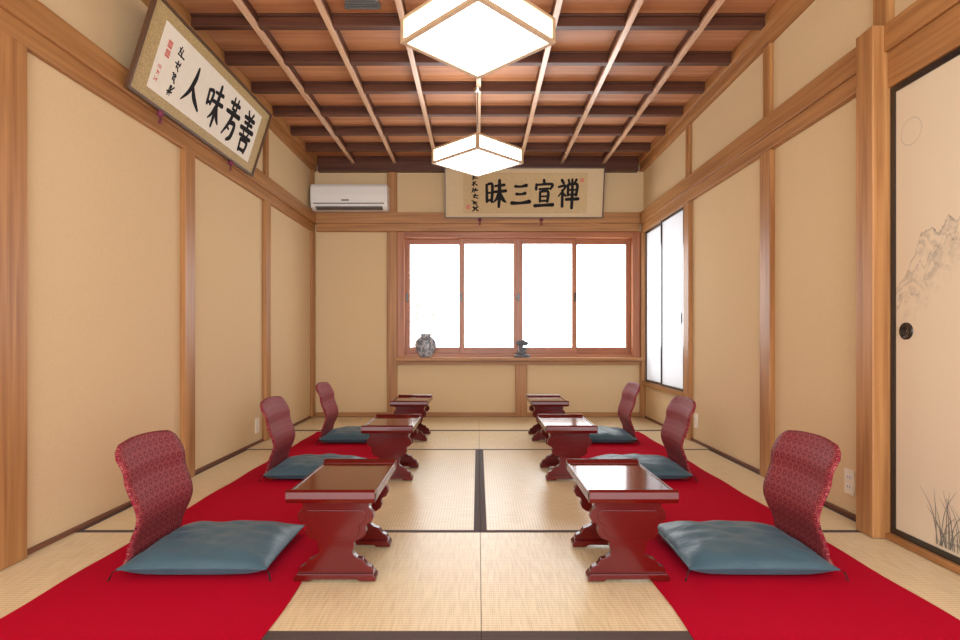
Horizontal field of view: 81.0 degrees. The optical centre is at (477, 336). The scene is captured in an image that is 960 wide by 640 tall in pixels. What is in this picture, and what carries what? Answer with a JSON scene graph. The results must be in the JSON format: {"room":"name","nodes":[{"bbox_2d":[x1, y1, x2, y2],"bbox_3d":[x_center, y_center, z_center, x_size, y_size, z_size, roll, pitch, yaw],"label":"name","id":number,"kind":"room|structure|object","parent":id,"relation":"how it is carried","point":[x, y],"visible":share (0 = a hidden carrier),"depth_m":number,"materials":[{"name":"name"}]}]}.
{"room":"japanese tatami dining room","nodes":[
{"label":"japanese tatami dining room","id":0,"kind":"room"},
{"bbox_2d":[27,0,310,548],"bbox_3d":[-1.885,-0.485,2.550,0.120,2.970,7.300,0,0,0],"label":"wall","id":1,"kind":"structure","parent":0,"point":[103,187],"depth_m":2.88,"materials":[{"name":"paint"}]},
{"bbox_2d":[0,29,26,570],"bbox_3d":[-1.808,-0.139,2.158,0.035,2.033,0.155,0,0,0],"label":"wooden pillar","id":2,"kind":"structure","parent":1,"relation":"attached to","point":[13,54],"depth_m":2.16,"materials":[{"name":"brown wood"}]},
{"bbox_2d":[0,0,315,231],"bbox_3d":[-1.800,-1.258,2.550,0.050,0.205,7.300,0,0,0],"label":"trim","id":3,"kind":"structure","parent":1,"relation":"attached to","point":[45,34],"depth_m":2.69,"materials":[{"name":"brown wood"}]},
{"bbox_2d":[27,416,310,554],"bbox_3d":[-1.819,0.868,2.500,0.013,0.020,7.200,0,0,0],"label":"baseboard","id":4,"kind":"structure","parent":1,"relation":"attached to","point":[47,542],"depth_m":2.71,"materials":[{"name":"brown wood"}]},
{"bbox_2d":[180,149,194,476],"bbox_3d":[-1.808,-0.139,3.500,0.035,2.033,0.120,0,0,0],"label":"wooden pillar","id":5,"kind":"structure","parent":1,"relation":"attached to","point":[187,158],"depth_m":3.48,"materials":[{"name":"brown wood"}]},
{"bbox_2d":[124,0,271,176],"bbox_3d":[-1.684,-1.451,3.580,0.177,0.553,1.560,0,0,0],"label":"calligraphy","id":6,"kind":"object","parent":1,"relation":"hanging from","point":[172,69],"visible":1,"depth_m":3.33,"materials":[{"name":"beige paper"}]},
{"bbox_2d":[141,0,316,171],"bbox_3d":[-1.788,-1.895,2.550,0.075,0.150,7.300,0,0,0],"label":"trim","id":7,"kind":"structure","parent":1,"relation":"attached to","point":[278,126],"depth_m":4.76,"materials":[{"name":"brown wood"}]},
{"bbox_2d":[255,418,258,433],"bbox_3d":[-1.820,0.730,4.635,0.010,0.120,0.070,0,0,0],"label":"wall outlet","id":8,"kind":"object","parent":1,"relation":"attached to","point":[256,419],"visible":1,"depth_m":4.62,"materials":[{"name":"beige plastic"}]},
{"bbox_2d":[263,128,268,176],"bbox_3d":[-1.812,-1.590,4.805,0.025,0.460,0.070,0,0,0],"label":"wooden pillar","id":9,"kind":"structure","parent":1,"relation":"attached to","point":[266,141],"depth_m":4.78,"materials":[{"name":"brown wood"}]},
{"bbox_2d":[262,200,270,440],"bbox_3d":[-1.808,-0.139,4.805,0.035,2.033,0.110,0,0,0],"label":"wooden pillar","id":10,"kind":"structure","parent":1,"relation":"attached to","point":[266,206],"depth_m":4.76,"materials":[{"name":"brown wood"}]},
{"bbox_2d":[310,231,315,417],"bbox_3d":[-1.808,-0.139,6.150,0.035,2.033,0.100,0,0,0],"label":"wooden pillar","id":11,"kind":"structure","parent":1,"relation":"attached to","point":[312,233],"depth_m":6.10,"materials":[{"name":"brown wood"}]},
{"bbox_2d":[311,170,314,209],"bbox_3d":[-1.812,-1.590,6.160,0.025,0.460,0.080,0,0,0],"label":"wooden pillar","id":12,"kind":"structure","parent":1,"relation":"attached to","point":[312,171],"depth_m":6.12,"materials":[{"name":"brown wood"}]},
{"bbox_2d":[179,0,776,155],"bbox_3d":[0.000,-2.010,2.620,3.890,0.080,7.440,0,0,0],"label":"ceiling","id":13,"kind":"structure","parent":0,"point":[228,40],"depth_m":4.14,"materials":[{"name":"brown wood"}]},
{"bbox_2d":[233,0,354,162],"bbox_3d":[-1.360,-1.930,2.510,0.036,0.080,7.220,0,0,0],"label":"ceiling beam","id":14,"kind":"structure","parent":13,"relation":"attached to","point":[244,6],"depth_m":3.98,"materials":[{"name":"brown wood"}]},
{"bbox_2d":[314,0,396,162],"bbox_3d":[-0.905,-1.930,2.510,0.036,0.080,7.220,0,0,0],"label":"ceiling beam","id":15,"kind":"structure","parent":13,"relation":"attached to","point":[322,5],"depth_m":3.97,"materials":[{"name":"brown wood"}]},
{"bbox_2d":[344,0,380,8],"bbox_3d":[-0.680,-1.953,3.220,0.210,0.035,0.200,0,0,0],"label":"ceiling vent","id":16,"kind":"object","parent":13,"relation":"attached to","point":[349,4],"depth_m":3.29,"materials":[{"name":"grey metal"}]},
{"bbox_2d":[395,0,434,148],"bbox_3d":[-0.450,-1.930,2.510,0.036,0.080,7.220,0,0,0],"label":"ceiling beam","id":17,"kind":"structure","parent":13,"relation":"attached to","point":[400,4],"depth_m":4.17,"materials":[{"name":"brown wood"}]},
{"bbox_2d":[432,87,522,176],"bbox_3d":[-0.003,-1.614,4.280,0.495,0.612,0.495,0,0,-45],"label":"pendant lamp","id":18,"kind":"object","parent":13,"relation":"hanging from","point":[477,154],"visible":0.97,"depth_m":4.17,"materials":[{"name":"wood"},{"name":"paper"}]},
{"bbox_2d":[400,0,555,78],"bbox_3d":[0.000,-1.614,2.530,0.495,0.612,0.495,0,0,-45],"label":"pendant lamp","id":19,"kind":"object","parent":13,"relation":"hanging from","point":[477,39],"visible":1,"depth_m":2.46,"materials":[{"name":"wood"},{"name":"paper"}]},
{"bbox_2d":[305,143,650,151],"bbox_3d":[0.000,-1.933,5.725,3.500,0.075,0.068,0,0,0],"label":"crossbeam","id":20,"kind":"object","parent":13,"relation":"attached to","point":[310,147],"depth_m":5.70,"materials":[{"name":"brown wood"}]},
{"bbox_2d":[290,126,665,135],"bbox_3d":[0.000,-1.933,5.270,3.500,0.075,0.068,0,0,0],"label":"crossbeam","id":21,"kind":"object","parent":13,"relation":"attached to","point":[295,130],"depth_m":5.25,"materials":[{"name":"brown wood"}]},
{"bbox_2d":[272,106,683,116],"bbox_3d":[0.000,-1.933,4.815,3.500,0.075,0.068,0,0,0],"label":"crossbeam","id":22,"kind":"object","parent":13,"relation":"attached to","point":[278,111],"depth_m":4.79,"materials":[{"name":"brown wood"}]},
{"bbox_2d":[251,81,704,93],"bbox_3d":[0.000,-1.933,4.360,3.500,0.075,0.068,0,0,0],"label":"crossbeam","id":23,"kind":"object","parent":13,"relation":"attached to","point":[257,87],"depth_m":4.34,"materials":[{"name":"brown wood"}]},
{"bbox_2d":[224,51,731,65],"bbox_3d":[0.000,-1.933,3.905,3.500,0.075,0.068,0,0,0],"label":"crossbeam","id":24,"kind":"object","parent":13,"relation":"attached to","point":[232,58],"depth_m":3.88,"materials":[{"name":"brown wood"}]},
{"bbox_2d":[190,13,765,29],"bbox_3d":[0.000,-1.933,3.450,3.500,0.075,0.068,0,0,0],"label":"crossbeam","id":25,"kind":"object","parent":13,"relation":"attached to","point":[199,21],"depth_m":3.43,"materials":[{"name":"brown wood"}]},
{"bbox_2d":[476,78,480,132],"bbox_3d":[0.005,-1.930,2.510,0.036,0.080,7.220,0,0,0],"label":"ceiling beam","id":26,"kind":"structure","parent":13,"relation":"attached to","point":[478,81],"depth_m":4.59,"materials":[{"name":"brown wood"}]},
{"bbox_2d":[522,0,562,156],"bbox_3d":[0.460,-1.930,2.510,0.036,0.080,7.220,0,0,0],"label":"ceiling beam","id":27,"kind":"structure","parent":13,"relation":"attached to","point":[556,7],"depth_m":4.17,"materials":[{"name":"brown wood"}]},
{"bbox_2d":[560,0,643,162],"bbox_3d":[0.915,-1.930,2.510,0.036,0.080,7.220,0,0,0],"label":"ceiling beam","id":28,"kind":"structure","parent":13,"relation":"attached to","point":[634,7],"depth_m":3.98,"materials":[{"name":"brown wood"}]},
{"bbox_2d":[602,0,724,162],"bbox_3d":[1.370,-1.930,2.510,0.036,0.080,7.220,0,0,0],"label":"ceiling beam","id":29,"kind":"structure","parent":13,"relation":"attached to","point":[712,6],"depth_m":3.99,"materials":[{"name":"brown wood"}]},
{"bbox_2d":[315,171,642,411],"bbox_3d":[0.000,-0.485,6.270,3.890,2.970,0.140,0,0,0],"label":"wall","id":30,"kind":"structure","parent":0,"point":[351,267],"depth_m":6.20,"materials":[{"name":"paint"}]},
{"bbox_2d":[310,184,389,212],"bbox_3d":[-1.377,-1.502,6.088,0.815,0.273,0.222,0,0,0],"label":"air conditioner","id":31,"kind":"object","parent":30,"relation":"attached to","point":[323,197],"visible":0.97,"depth_m":5.98,"materials":[{"name":"white plastic"}]},
{"bbox_2d":[387,172,396,211],"bbox_3d":[-0.945,-1.590,6.185,0.110,0.460,0.030,0,0,0],"label":"wooden pillar","id":32,"kind":"structure","parent":30,"relation":"attached to","point":[391,176],"depth_m":6.17,"materials":[{"name":"brown wood"}]},
{"bbox_2d":[387,232,396,413],"bbox_3d":[-0.945,-0.139,6.183,0.110,2.033,0.035,0,0,0],"label":"wooden pillar","id":33,"kind":"structure","parent":30,"relation":"attached to","point":[391,236],"depth_m":6.17,"materials":[{"name":"brown wood"}]},
{"bbox_2d":[315,412,639,416],"bbox_3d":[-0.005,0.854,6.192,3.570,0.048,0.015,0,0,0],"label":"baseboard","id":34,"kind":"structure","parent":30,"relation":"attached to","point":[317,414],"depth_m":6.19,"materials":[{"name":"brown wood"}]},
{"bbox_2d":[316,212,639,231],"bbox_3d":[-0.003,-1.258,6.168,3.543,0.205,0.065,0,0,0],"label":"trim","id":35,"kind":"structure","parent":30,"relation":"attached to","point":[325,221],"depth_m":6.14,"materials":[{"name":"brown wood"}]},
{"bbox_2d":[317,156,638,172],"bbox_3d":[0.000,-1.890,6.160,3.498,0.160,0.080,0,0,0],"label":"trim","id":36,"kind":"structure","parent":30,"relation":"attached to","point":[325,164],"depth_m":6.12,"materials":[{"name":"brown wood"}]},
{"bbox_2d":[397,232,639,356],"bbox_3d":[0.445,-0.435,6.240,2.664,1.430,0.160,0,0,0],"label":"window","id":37,"kind":"structure","parent":30,"relation":"in","point":[631,240],"depth_m":6.21,"materials":[{"name":"brown wood"}]},
{"bbox_2d":[395,357,643,364],"bbox_3d":[0.446,0.263,6.115,2.666,0.085,0.170,0,0,0],"label":"trim","id":38,"kind":"structure","parent":30,"relation":"attached to","point":[400,360],"depth_m":6.03,"materials":[{"name":"brown wood"}]},
{"bbox_2d":[415,334,435,356],"bbox_3d":[-0.565,0.092,6.090,0.231,0.255,0.123,0,0,0],"label":"ceramic vase","id":39,"kind":"object","parent":38,"relation":"on","point":[425,345],"visible":0.97,"depth_m":6.05,"materials":[{"name":"grey ceramic"}]},
{"bbox_2d":[514,339,529,356],"bbox_3d":[0.475,0.123,6.090,0.180,0.193,0.122,0,0,0],"label":"stone ornament","id":40,"kind":"object","parent":38,"relation":"on","point":[521,352],"visible":0.98,"depth_m":6.07,"materials":[{"name":"grey stone"}]},
{"bbox_2d":[515,365,526,416],"bbox_3d":[0.475,0.592,6.183,0.130,0.573,0.035,0,0,0],"label":"wooden pillar","id":41,"kind":"structure","parent":30,"relation":"attached to","point":[520,370],"depth_m":6.17,"materials":[{"name":"brown wood"}]},
{"bbox_2d":[444,167,604,224],"bbox_3d":[0.500,-1.515,6.067,1.720,0.601,0.129,0,0,0],"label":"calligraphy","id":42,"kind":"object","parent":30,"relation":"attached to","point":[512,192],"visible":0.99,"depth_m":6.06,"materials":[{"name":"beige paper"}]},
{"bbox_2d":[479,464,481,639],"bbox_3d":[0.000,0.965,2.550,3.650,0.070,7.300,0,0,0],"label":"floor","id":43,"kind":"structure","parent":0,"point":[479,464],"depth_m":2.37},
{"bbox_2d":[81,450,271,529],"bbox_3d":[-1.367,0.904,3.470,0.913,0.051,1.818,0,0,0],"label":"mat","id":44,"kind":"object","parent":43,"relation":"on","point":[205,482],"visible":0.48,"depth_m":3.47,"materials":[{"name":"beige wicker"}]},
{"bbox_2d":[0,530,480,636],"bbox_3d":[-0.907,0.904,2.105,1.833,0.051,0.908,0,0,0],"label":"mat","id":45,"kind":"object","parent":43,"relation":"on","point":[427,583],"visible":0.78,"depth_m":1.97,"materials":[{"name":"beige wicker"}]},
{"bbox_2d":[285,459,395,580],"bbox_3d":[-0.512,0.702,2.200,0.310,0.343,0.520,0,0,0],"label":"table","id":46,"kind":"object","parent":45,"relation":"on","point":[340,499],"visible":1,"depth_m":2.02,"materials":[{"name":"red wood"}]},
{"bbox_2d":[246,430,478,449],"bbox_3d":[-0.907,0.904,4.835,1.833,0.051,0.908,0,0,0],"label":"mat","id":47,"kind":"object","parent":43,"relation":"on","point":[438,439],"visible":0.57,"depth_m":4.73,"materials":[{"name":"beige wicker"}]},
{"bbox_2d":[390,395,431,440],"bbox_3d":[-0.575,0.702,4.920,0.310,0.343,0.520,0,0,0],"label":"table","id":48,"kind":"object","parent":47,"relation":"on","point":[404,404],"visible":0.74,"depth_m":4.74,"materials":[{"name":"red wood"}]},
{"bbox_2d":[261,637,480,639],"bbox_3d":[-0.907,0.904,1.195,1.833,0.051,0.908,0,0,0],"label":"mat","id":49,"kind":"object","parent":43,"relation":"on","point":[263,638],"visible":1,"depth_m":1.64,"materials":[{"name":"brown fabric"}]},
{"bbox_2d":[0,431,378,639],"bbox_3d":[-1.056,0.876,2.900,0.865,0.004,4.600,0,0,0],"label":"runner rug","id":50,"kind":"object","parent":49,"relation":"on","point":[83,606],"visible":0.45,"depth_m":1.92,"materials":[{"name":"red carpet"}]},
{"bbox_2d":[115,430,192,564],"bbox_3d":[-1.122,0.631,2.250,0.474,0.484,0.424,0,0,0],"label":"chair","id":51,"kind":"object","parent":50,"relation":"on","point":[158,484],"visible":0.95,"depth_m":2.23,"materials":[{"name":"red fabric"}]},
{"bbox_2d":[106,520,304,581],"bbox_3d":[-1.028,0.821,2.245,0.584,0.096,0.508,0,0,-1],"label":"floor cushion","id":52,"kind":"object","parent":50,"relation":"on","point":[238,546],"visible":1,"depth_m":2.10,"materials":[{"name":"blue fabric"}]},
{"bbox_2d":[260,396,294,478],"bbox_3d":[-1.122,0.631,3.620,0.474,0.484,0.424,0,0,0],"label":"chair","id":53,"kind":"object","parent":50,"relation":"on","point":[275,410],"visible":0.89,"depth_m":3.61,"materials":[{"name":"red fabric"}]},
{"bbox_2d":[258,453,367,481],"bbox_3d":[-1.028,0.821,3.615,0.584,0.096,0.508,0,0,-1],"label":"floor cushion","id":54,"kind":"object","parent":50,"relation":"on","point":[299,466],"visible":0.66,"depth_m":3.46,"materials":[{"name":"blue fabric"}]},
{"bbox_2d":[316,382,366,442],"bbox_3d":[-1.122,0.631,4.800,0.474,0.484,0.424,0,0,0],"label":"chair","id":55,"kind":"object","parent":50,"relation":"on","point":[324,390],"visible":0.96,"depth_m":4.79,"materials":[{"name":"red fabric"}]},
{"bbox_2d":[315,426,369,444],"bbox_3d":[-1.028,0.821,4.795,0.584,0.096,0.508,0,0,-2],"label":"floor cushion","id":56,"kind":"object","parent":50,"relation":"on","point":[347,434],"visible":0.54,"depth_m":4.59,"materials":[{"name":"blue fabric"}]},
{"bbox_2d":[361,414,420,479],"bbox_3d":[-0.545,0.702,3.620,0.310,0.343,0.520,0,0,0],"label":"table","id":57,"kind":"object","parent":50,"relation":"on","point":[390,437],"visible":0.86,"depth_m":3.44,"materials":[{"name":"red wood"}]},
{"bbox_2d":[294,417,478,429],"bbox_3d":[-0.907,0.904,5.745,1.833,0.051,0.908,0,0,0],"label":"mat","id":58,"kind":"object","parent":43,"relation":"on","point":[316,423],"visible":0.38,"depth_m":5.72,"materials":[{"name":"beige wicker"}]},
{"bbox_2d":[372,450,479,529],"bbox_3d":[-0.450,0.904,3.470,0.918,0.051,1.818,0,0,0],"label":"mat","id":59,"kind":"object","parent":43,"relation":"on","point":[443,493],"visible":0.6,"depth_m":3.13,"materials":[{"name":"beige wicker"}]},
{"bbox_2d":[479,450,590,529],"bbox_3d":[0.465,0.904,3.470,0.908,0.051,1.818,0,0,0],"label":"mat","id":60,"kind":"object","parent":43,"relation":"on","point":[516,494],"visible":0.62,"depth_m":3.10,"materials":[{"name":"beige wicker"}]},
{"bbox_2d":[537,414,597,479],"bbox_3d":[0.562,0.702,3.620,0.310,0.343,0.520,0,0,0],"label":"table","id":61,"kind":"object","parent":60,"relation":"on","point":[568,437],"visible":0.87,"depth_m":3.44,"materials":[{"name":"red wood"}]},
{"bbox_2d":[479,417,661,429],"bbox_3d":[0.917,0.904,5.745,1.813,0.051,0.908,0,0,0],"label":"mat","id":62,"kind":"object","parent":43,"relation":"on","point":[485,423],"visible":0.4,"depth_m":5.72,"materials":[{"name":"beige wicker"}]},
{"bbox_2d":[482,637,693,639],"bbox_3d":[0.917,0.904,1.195,1.813,0.051,0.908,0,0,0],"label":"mat","id":63,"kind":"object","parent":43,"relation":"on","point":[483,638],"visible":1,"depth_m":1.64,"materials":[{"name":"brown fabric"}]},
{"bbox_2d":[479,430,709,449],"bbox_3d":[0.917,0.904,4.835,1.813,0.051,0.908,0,0,0],"label":"mat","id":64,"kind":"object","parent":43,"relation":"on","point":[488,439],"visible":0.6,"depth_m":4.73,"materials":[{"name":"beige wicker"}]},
{"bbox_2d":[526,395,568,440],"bbox_3d":[0.600,0.702,4.920,0.310,0.343,0.520,0,0,0],"label":"table","id":65,"kind":"object","parent":64,"relation":"on","point":[539,404],"visible":0.7,"depth_m":4.74,"materials":[{"name":"red wood"}]},
{"bbox_2d":[480,530,959,636],"bbox_3d":[0.917,0.904,2.105,1.813,0.051,0.908,0,0,0],"label":"mat","id":66,"kind":"object","parent":43,"relation":"on","point":[534,583],"visible":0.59,"depth_m":1.97,"materials":[{"name":"beige wicker"}]},
{"bbox_2d":[566,459,678,580],"bbox_3d":[0.540,0.702,2.200,0.310,0.343,0.520,0,0,0],"label":"table","id":67,"kind":"object","parent":66,"relation":"on","point":[623,500],"visible":1,"depth_m":2.02,"materials":[{"name":"red wood"}]},
{"bbox_2d":[684,450,855,529],"bbox_3d":[1.373,0.904,3.470,0.903,0.051,1.818,0,0,0],"label":"mat","id":68,"kind":"object","parent":43,"relation":"on","point":[745,480],"visible":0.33,"depth_m":3.50,"materials":[{"name":"beige wicker"}]},
{"bbox_2d":[580,431,959,639],"bbox_3d":[1.056,0.876,2.900,0.865,0.004,4.600,0,0,0],"label":"runner rug","id":69,"kind":"object","parent":68,"relation":"on","point":[819,606],"visible":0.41,"depth_m":1.89,"materials":[{"name":"red carpet"}]},
{"bbox_2d":[589,426,640,444],"bbox_3d":[1.028,0.821,4.795,0.584,0.096,0.508,0,0,2],"label":"floor cushion","id":70,"kind":"object","parent":69,"relation":"on","point":[605,434],"visible":0.56,"depth_m":4.59,"materials":[{"name":"blue fabric"}]},
{"bbox_2d":[592,382,639,442],"bbox_3d":[1.122,0.631,4.800,0.474,0.484,0.424,0,0,0],"label":"chair","id":71,"kind":"object","parent":69,"relation":"on","point":[631,390],"visible":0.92,"depth_m":4.79,"materials":[{"name":"red fabric"}]},
{"bbox_2d":[589,454,697,481],"bbox_3d":[1.028,0.821,3.615,0.584,0.096,0.508,0,0,1],"label":"floor cushion","id":72,"kind":"object","parent":69,"relation":"on","point":[662,467],"visible":0.63,"depth_m":3.47,"materials":[{"name":"blue fabric"}]},
{"bbox_2d":[661,396,695,478],"bbox_3d":[1.122,0.631,3.620,0.474,0.484,0.424,0,0,0],"label":"chair","id":73,"kind":"object","parent":69,"relation":"on","point":[680,410],"visible":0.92,"depth_m":3.61,"materials":[{"name":"red fabric"}]},
{"bbox_2d":[658,520,849,581],"bbox_3d":[1.028,0.821,2.245,0.584,0.096,0.508,0,0,1],"label":"floor cushion","id":74,"kind":"object","parent":69,"relation":"on","point":[713,546],"visible":0.97,"depth_m":2.10,"materials":[{"name":"blue fabric"}]},
{"bbox_2d":[763,430,840,564],"bbox_3d":[1.122,0.631,2.250,0.474,0.484,0.424,0,0,0],"label":"chair","id":75,"kind":"object","parent":69,"relation":"on","point":[797,484],"visible":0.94,"depth_m":2.23,"materials":[{"name":"red fabric"}]},
{"bbox_2d":[643,0,915,514],"bbox_3d":[1.885,-0.485,2.550,0.120,2.970,7.300,0,0,0],"label":"wall","id":76,"kind":"structure","parent":0,"point":[815,169],"depth_m":3.31,"materials":[{"name":"paint"}]},
{"bbox_2d":[639,231,644,417],"bbox_3d":[1.802,-0.139,6.160,0.045,2.033,0.080,0,0,0],"label":"wooden pillar","id":77,"kind":"structure","parent":76,"relation":"attached to","point":[642,234],"depth_m":6.12,"materials":[{"name":"brown wood"}]},
{"bbox_2d":[645,223,660,384],"bbox_3d":[1.834,-0.330,5.810,0.024,1.620,0.610,0,0,0],"label":"window","id":78,"kind":"structure","parent":76,"relation":"in","point":[652,236],"depth_m":5.87,"materials":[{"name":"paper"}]},
{"bbox_2d":[642,381,682,395],"bbox_3d":[1.863,0.501,5.510,0.155,0.038,1.220,0,0,0],"label":"trim","id":79,"kind":"structure","parent":76,"relation":"attached to","point":[649,384],"depth_m":5.44,"materials":[{"name":"brown wood"}]},
{"bbox_2d":[642,205,682,231],"bbox_3d":[1.863,-1.148,5.510,0.155,0.012,1.220,0,0,0],"label":"trim","id":80,"kind":"structure","parent":76,"relation":"attached to","point":[680,207],"depth_m":5.59,"materials":[{"name":"brown wood"}]},
{"bbox_2d":[661,207,682,391],"bbox_3d":[1.808,-0.330,5.218,0.024,1.620,0.625,0,0,0],"label":"window","id":81,"kind":"structure","parent":76,"relation":"in","point":[672,225],"depth_m":5.22,"materials":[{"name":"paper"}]},
{"bbox_2d":[683,201,691,439],"bbox_3d":[1.808,-0.139,4.840,0.035,2.033,0.120,0,0,0],"label":"wooden pillar","id":82,"kind":"structure","parent":76,"relation":"attached to","point":[687,207],"depth_m":4.80,"materials":[{"name":"brown wood"}]},
{"bbox_2d":[685,124,690,177],"bbox_3d":[1.812,-1.590,4.840,0.025,0.460,0.080,0,0,0],"label":"wooden pillar","id":83,"kind":"structure","parent":76,"relation":"attached to","point":[688,127],"depth_m":4.82,"materials":[{"name":"brown wood"}]},
{"bbox_2d":[694,413,697,428],"bbox_3d":[1.820,0.700,4.695,0.010,0.120,0.070,0,0,0],"label":"wall outlet","id":84,"kind":"object","parent":76,"relation":"attached to","point":[695,414],"visible":1,"depth_m":4.68,"materials":[{"name":"beige plastic"}]},
{"bbox_2d":[639,0,814,171],"bbox_3d":[1.788,-1.895,2.550,0.075,0.150,7.300,0,0,0],"label":"trim","id":85,"kind":"structure","parent":76,"relation":"attached to","point":[783,13],"depth_m":3.92,"materials":[{"name":"brown wood"}]},
{"bbox_2d":[640,47,855,230],"bbox_3d":[1.798,-1.258,4.350,0.055,0.205,3.580,0,0,0],"label":"trim","id":86,"kind":"structure","parent":76,"relation":"attached to","point":[835,87],"depth_m":3.42,"materials":[{"name":"brown wood"}]},
{"bbox_2d":[644,416,855,519],"bbox_3d":[1.819,0.868,4.340,0.013,0.020,3.560,0,0,0],"label":"baseboard","id":87,"kind":"structure","parent":76,"relation":"attached to","point":[841,510],"depth_m":3.83,"materials":[{"name":"brown wood"}]},
{"bbox_2d":[760,149,774,476],"bbox_3d":[1.808,-0.139,3.513,0.035,2.033,0.125,0,0,0],"label":"wooden pillar","id":88,"kind":"structure","parent":76,"relation":"attached to","point":[767,159],"depth_m":3.49,"materials":[{"name":"brown wood"}]},
{"bbox_2d":[763,43,772,117],"bbox_3d":[1.812,-1.590,3.513,0.025,0.460,0.085,0,0,0],"label":"wooden pillar","id":89,"kind":"structure","parent":76,"relation":"attached to","point":[768,50],"depth_m":3.49,"materials":[{"name":"brown wood"}]},
{"bbox_2d":[844,468,854,495],"bbox_3d":[1.820,0.710,2.755,0.010,0.120,0.070,0,0,0],"label":"wall outlet","id":90,"kind":"object","parent":76,"relation":"attached to","point":[849,475],"visible":1,"depth_m":2.75,"materials":[{"name":"beige plastic"}]},
{"bbox_2d":[856,25,890,537],"bbox_3d":[1.772,-0.241,2.505,0.105,2.238,0.110,0,0,0],"label":"wooden pillar","id":91,"kind":"structure","parent":76,"relation":"attached to","point":[873,94],"depth_m":2.46,"materials":[{"name":"brown wood"}]},
{"bbox_2d":[873,0,893,24],"bbox_3d":[1.808,-1.590,2.505,0.035,0.460,0.090,0,0,0],"label":"wooden pillar","id":92,"kind":"structure","parent":76,"relation":"attached to","point":[883,10],"depth_m":2.49,"materials":[{"name":"brown wood"}]},
{"bbox_2d":[884,0,959,87],"bbox_3d":[1.798,-1.222,0.675,0.055,0.275,3.550,0,0,0],"label":"trim","id":93,"kind":"structure","parent":76,"relation":"attached to","point":[925,32],"depth_m":2.27,"materials":[{"name":"brown wood"}]},
{"bbox_2d":[886,533,959,574],"bbox_3d":[1.825,0.865,0.675,0.099,0.026,3.550,0,0,0],"label":"trim","id":94,"kind":"structure","parent":76,"relation":"attached to","point":[921,551],"depth_m":2.23,"materials":[{"name":"brown wood"}]},
{"bbox_2d":[891,47,959,564],"bbox_3d":[1.808,-0.115,1.970,0.028,1.930,0.950,0,0,0],"label":"door","id":95,"kind":"structure","parent":76,"relation":"in","point":[925,107],"depth_m":2.27,"materials":[{"name":"paint"}]},
{"label":"outside","id":96,"kind":"structure","parent":0,"visible":0},
{"bbox_2d":[410,269,454,346],"bbox_3d":[-1.041,1.307,10.493,1.204,5.147,1.109,0,0,0],"label":"tree","id":97,"kind":"object","parent":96,"point":[418,304],"visible":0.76,"depth_m":10.48,"materials":[{"name":"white plant"}]}
]}

